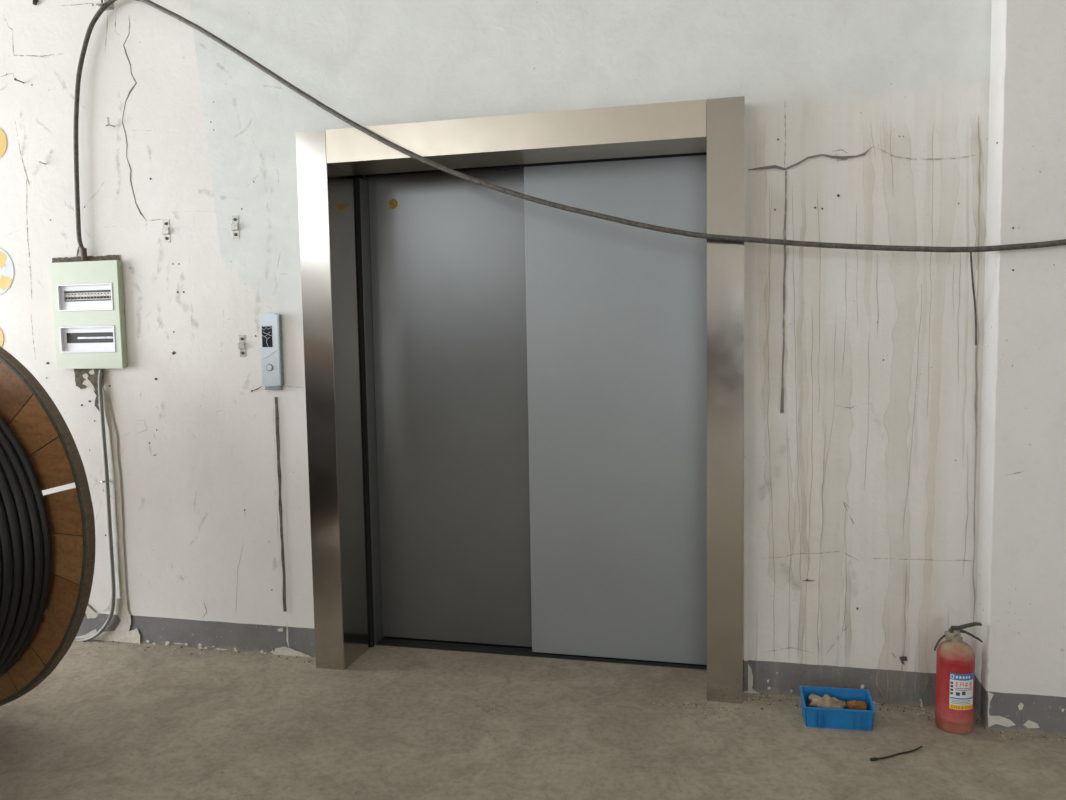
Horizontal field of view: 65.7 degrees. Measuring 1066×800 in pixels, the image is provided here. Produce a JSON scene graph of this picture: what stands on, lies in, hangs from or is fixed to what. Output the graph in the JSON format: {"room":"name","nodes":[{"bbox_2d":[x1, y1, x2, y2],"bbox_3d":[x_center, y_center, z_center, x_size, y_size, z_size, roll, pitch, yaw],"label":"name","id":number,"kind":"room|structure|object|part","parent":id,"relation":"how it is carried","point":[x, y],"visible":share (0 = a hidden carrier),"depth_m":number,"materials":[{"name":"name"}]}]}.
{"room":"elevator lobby","nodes":[
{"label":"elevator lobby","id":0,"kind":"room"},
{"bbox_2d":[0,0,991,706],"bbox_3d":[-2.822,-2.044,4.224,9.404,6.634,0.211,0,5,13],"label":"wall","id":1,"kind":"structure","parent":0,"point":[867,121],"depth_m":3.54,"materials":[{"name":"paint"}]},
{"bbox_2d":[0,329,3,346],"bbox_3d":[-2.795,-0.320,4.260,0.150,0.150,0.001,0,5,13],"label":"poster","id":2,"kind":"object","parent":1,"relation":"attached to","point":[1,332],"visible":0.91,"depth_m":4.25,"materials":[{"name":"yellow paper"}]},
{"bbox_2d":[0,128,6,157],"bbox_3d":[-2.727,-1.298,4.164,0.174,0.174,0.001,0,5,13],"label":"poster","id":3,"kind":"object","parent":1,"relation":"attached to","point":[3,140],"visible":1,"depth_m":4.15,"materials":[{"name":"yellow paper"}]},
{"bbox_2d":[0,248,13,293],"bbox_3d":[-2.761,-0.661,4.224,0.250,0.250,0.002,0,5,13],"label":"poster","id":4,"kind":"object","parent":1,"relation":"attached to","point":[6,265],"visible":1,"depth_m":4.21,"materials":[{"name":"white paper"}]},
{"bbox_2d":[50,260,127,368],"bbox_3d":[-2.203,-0.420,4.092,0.388,0.527,0.038,0,5,13],"label":"box","id":5,"kind":"object","parent":1,"relation":"attached to","point":[88,296],"visible":1,"depth_m":4.08,"materials":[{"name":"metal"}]},
{"bbox_3d":[-2.165,-0.309,4.093,0.221,0.011,0.002,0,5,13],"label":"mounting rail","id":6,"kind":"part","parent":5,"relation":"part of","materials":[{"name":"silver metal"}]},
{"bbox_2d":[74,370,115,640],"bbox_3d":[-2.312,0.554,4.198,0.382,1.413,0.031,0,5,13],"label":"conduit pipe","id":7,"kind":"object","parent":1,"relation":"attached to","point":[100,375],"visible":0.88,"depth_m":4.15,"materials":[{"name":"grey plastic"}]},
{"bbox_2d":[96,0,113,10],"bbox_3d":[-2.038,-1.900,3.922,0.048,0.072,0.060,0,5,13],"label":"bracket","id":8,"kind":"object","parent":1,"relation":"attached to","point":[110,7],"visible":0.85,"depth_m":3.94,"materials":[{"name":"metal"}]},
{"bbox_2d":[74,0,1065,251],"bbox_3d":[-0.124,-1.220,3.404,4.428,1.354,0.105,0,5,16],"label":"power cable","id":9,"kind":"object","parent":8,"relation":"attached to","point":[108,3],"visible":1,"depth_m":3.41,"materials":[{"name":"black rubber"}]},
{"bbox_2d":[80,248,87,259],"bbox_3d":[-2.213,-0.719,4.066,0.026,0.059,0.029,0,5,13],"label":"cable gland","id":10,"kind":"object","parent":9,"relation":"attached to","point":[83,250],"visible":1,"depth_m":4.06,"materials":[{"name":"brown metal"}]},
{"bbox_2d":[970,252,976,344],"bbox_3d":[1.661,-0.383,3.109,0.008,0.356,0.182,2,6,36],"label":"hanging wire","id":11,"kind":"object","parent":9,"relation":"hanging from","point":[971,263],"visible":1,"depth_m":3.11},
{"bbox_2d":[162,220,169,242],"bbox_3d":[-1.767,-0.814,3.971,0.034,0.108,0.012,0,5,13],"label":"clip","id":12,"kind":"object","parent":1,"relation":"attached to","point":[166,225],"visible":1,"depth_m":3.97,"materials":[{"name":"plastic"}]},
{"bbox_2d":[231,215,238,238],"bbox_3d":[-1.403,-0.815,3.885,0.034,0.108,0.012,0,5,13],"label":"clip","id":13,"kind":"object","parent":1,"relation":"attached to","point":[235,220],"visible":1,"depth_m":3.89,"materials":[{"name":"plastic"}]},
{"bbox_2d":[238,335,245,356],"bbox_3d":[-1.385,-0.257,3.927,0.032,0.104,0.012,0,5,13],"label":"clip","id":14,"kind":"object","parent":1,"relation":"attached to","point":[241,346],"visible":1,"depth_m":3.93,"materials":[{"name":"plastic"}]},
{"bbox_2d":[259,313,283,389],"bbox_3d":[-1.230,-0.228,3.879,0.102,0.362,0.030,0,5,13],"label":"panel","id":15,"kind":"object","parent":1,"relation":"attached to","point":[270,323],"visible":1,"depth_m":3.87,"materials":[{"name":"metal"}]},
{"bbox_2d":[296,96,744,703],"bbox_3d":[-0.041,0.025,3.755,1.930,2.464,0.462,0,5,13],"label":"door","id":16,"kind":"structure","parent":1,"relation":"in","point":[525,418],"depth_m":3.81,"materials":[{"name":"silver metal"}]},
{"bbox_3d":[-0.827,0.077,4.088,0.067,2.294,0.119,0,5,13],"label":"frame","id":17,"kind":"part","parent":16,"relation":"part of","materials":[{"name":"grey paint"}]},
{"bbox_3d":[-0.382,0.035,4.034,0.888,2.348,0.034,0,5,13],"label":"panel","id":18,"kind":"part","parent":16,"relation":"part of","materials":[{"name":"grey paint"}]},
{"bbox_3d":[0.016,1.227,4.006,1.760,0.026,0.140,0,5,13],"label":"sill","id":19,"kind":"part","parent":16,"relation":"part of","materials":[{"name":"metal"}]},
{"bbox_3d":[0.414,0.041,3.793,0.892,2.350,0.035,0,5,13],"label":"panel","id":20,"kind":"part","parent":16,"relation":"part of","materials":[{"name":"paint"}]},
{"bbox_2d":[0,638,1065,799],"bbox_3d":[-2.696,1.855,-2.798,12.900,0.120,14.405,0,5,13],"label":"floor","id":21,"kind":"structure","parent":0,"point":[59,740],"depth_m":3.15,"materials":[{"name":"concrete"}]},
{"bbox_2d":[0,347,95,705],"bbox_3d":[-2.696,0.555,2.675,1.622,1.623,1.636,0,5,17],"label":"drum","id":22,"kind":"object","parent":21,"relation":"on","point":[47,542],"visible":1,"depth_m":3.17,"materials":[{"name":"brown wood"}]},
{"bbox_2d":[74,638,313,662],"bbox_3d":[-1.706,1.240,4.073,1.456,0.006,0.113,0,5,13],"label":"crumbs","id":23,"kind":"object","parent":21,"relation":"on","point":[82,638],"visible":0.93,"depth_m":4.07,"materials":[{"name":"grey concrete"}]},
{"bbox_2d":[103,677,1010,798],"bbox_3d":[0.163,1.301,2.918,3.542,0.003,0.898,0,5,13],"label":"floor grit","id":24,"kind":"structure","parent":21,"relation":"on","point":[214,677],"depth_m":3.03,"materials":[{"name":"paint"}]},
{"bbox_2d":[648,701,753,722],"bbox_3d":[0.701,1.261,3.316,0.490,0.004,0.192,0,5,13],"label":"crumbs","id":25,"kind":"object","parent":21,"relation":"on","point":[648,701],"visible":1,"depth_m":3.36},
{"bbox_2d":[799,686,875,730],"bbox_3d":[1.185,1.204,3.221,0.264,0.115,0.123,0,5,10],"label":"storage bin","id":26,"kind":"object","parent":21,"relation":"on","point":[817,717],"visible":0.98,"depth_m":3.18,"materials":[{"name":"blue plastic"}]},
{"bbox_2d":[808,694,846,708],"bbox_3d":[1.149,1.175,3.219,0.143,0.042,0.077,0,5,13],"label":"rag","id":27,"kind":"object","parent":26,"relation":"in","point":[826,701],"visible":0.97,"depth_m":3.21,"materials":[{"name":"fabric"}]},
{"bbox_2d":[807,701,855,709],"bbox_3d":[1.185,1.203,3.223,0.216,0.015,0.080,0,5,13],"label":"debris","id":28,"kind":"object","parent":26,"relation":"in","point":[808,702],"visible":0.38,"depth_m":3.24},
{"bbox_2d":[846,700,866,709],"bbox_3d":[1.260,1.185,3.216,0.076,0.029,0.049,0,5,13],"label":"rag","id":29,"kind":"object","parent":26,"relation":"in","point":[858,705],"visible":0.94,"depth_m":3.20,"materials":[{"name":"orange fabric"}]},
{"bbox_2d":[743,693,977,728],"bbox_3d":[1.307,1.250,3.313,0.900,0.005,0.208,0,5,13],"label":"crumbs","id":30,"kind":"object","parent":21,"relation":"on","point":[753,698],"visible":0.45,"depth_m":3.36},
{"bbox_2d":[870,746,922,760],"bbox_3d":[1.310,1.272,2.968,0.230,0.015,0.013,-2,5,-18],"label":"cable tie","id":31,"kind":"object","parent":21,"relation":"on","point":[913,750],"visible":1,"depth_m":2.96,"materials":[{"name":"black plastic"}]},
{"bbox_2d":[934,622,982,733],"bbox_3d":[1.619,1.052,3.159,0.138,0.414,0.135,-3,5,-30],"label":"fire extinguisher","id":32,"kind":"object","parent":21,"relation":"on","point":[955,658],"visible":1,"depth_m":3.11,"materials":[{"name":"red paint"}]},
{"bbox_3d":[1.643,0.866,3.137,0.111,0.042,0.024,0,5,13],"label":"squeeze lever","id":33,"kind":"part","parent":32,"relation":"part of","materials":[{"name":"black metal"}]},
{"bbox_3d":[1.662,0.897,3.135,0.084,0.041,0.020,0,5,13],"label":"carry handle","id":34,"kind":"part","parent":32,"relation":"part of","materials":[{"name":"black metal"}]},
{"bbox_2d":[989,730,1065,740],"bbox_3d":[1.972,1.260,3.053,0.517,0.005,0.079,0,5,13],"label":"crumbs","id":35,"kind":"object","parent":21,"relation":"on","point":[990,730],"visible":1,"depth_m":3.09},
{"bbox_2d":[974,0,1065,735],"bbox_3d":[3.407,-2.038,2.620,3.533,6.600,0.262,0,5,13],"label":"wall","id":36,"kind":"structure","parent":0,"point":[1020,678],"depth_m":3.04,"materials":[{"name":"paint"}]}
]}

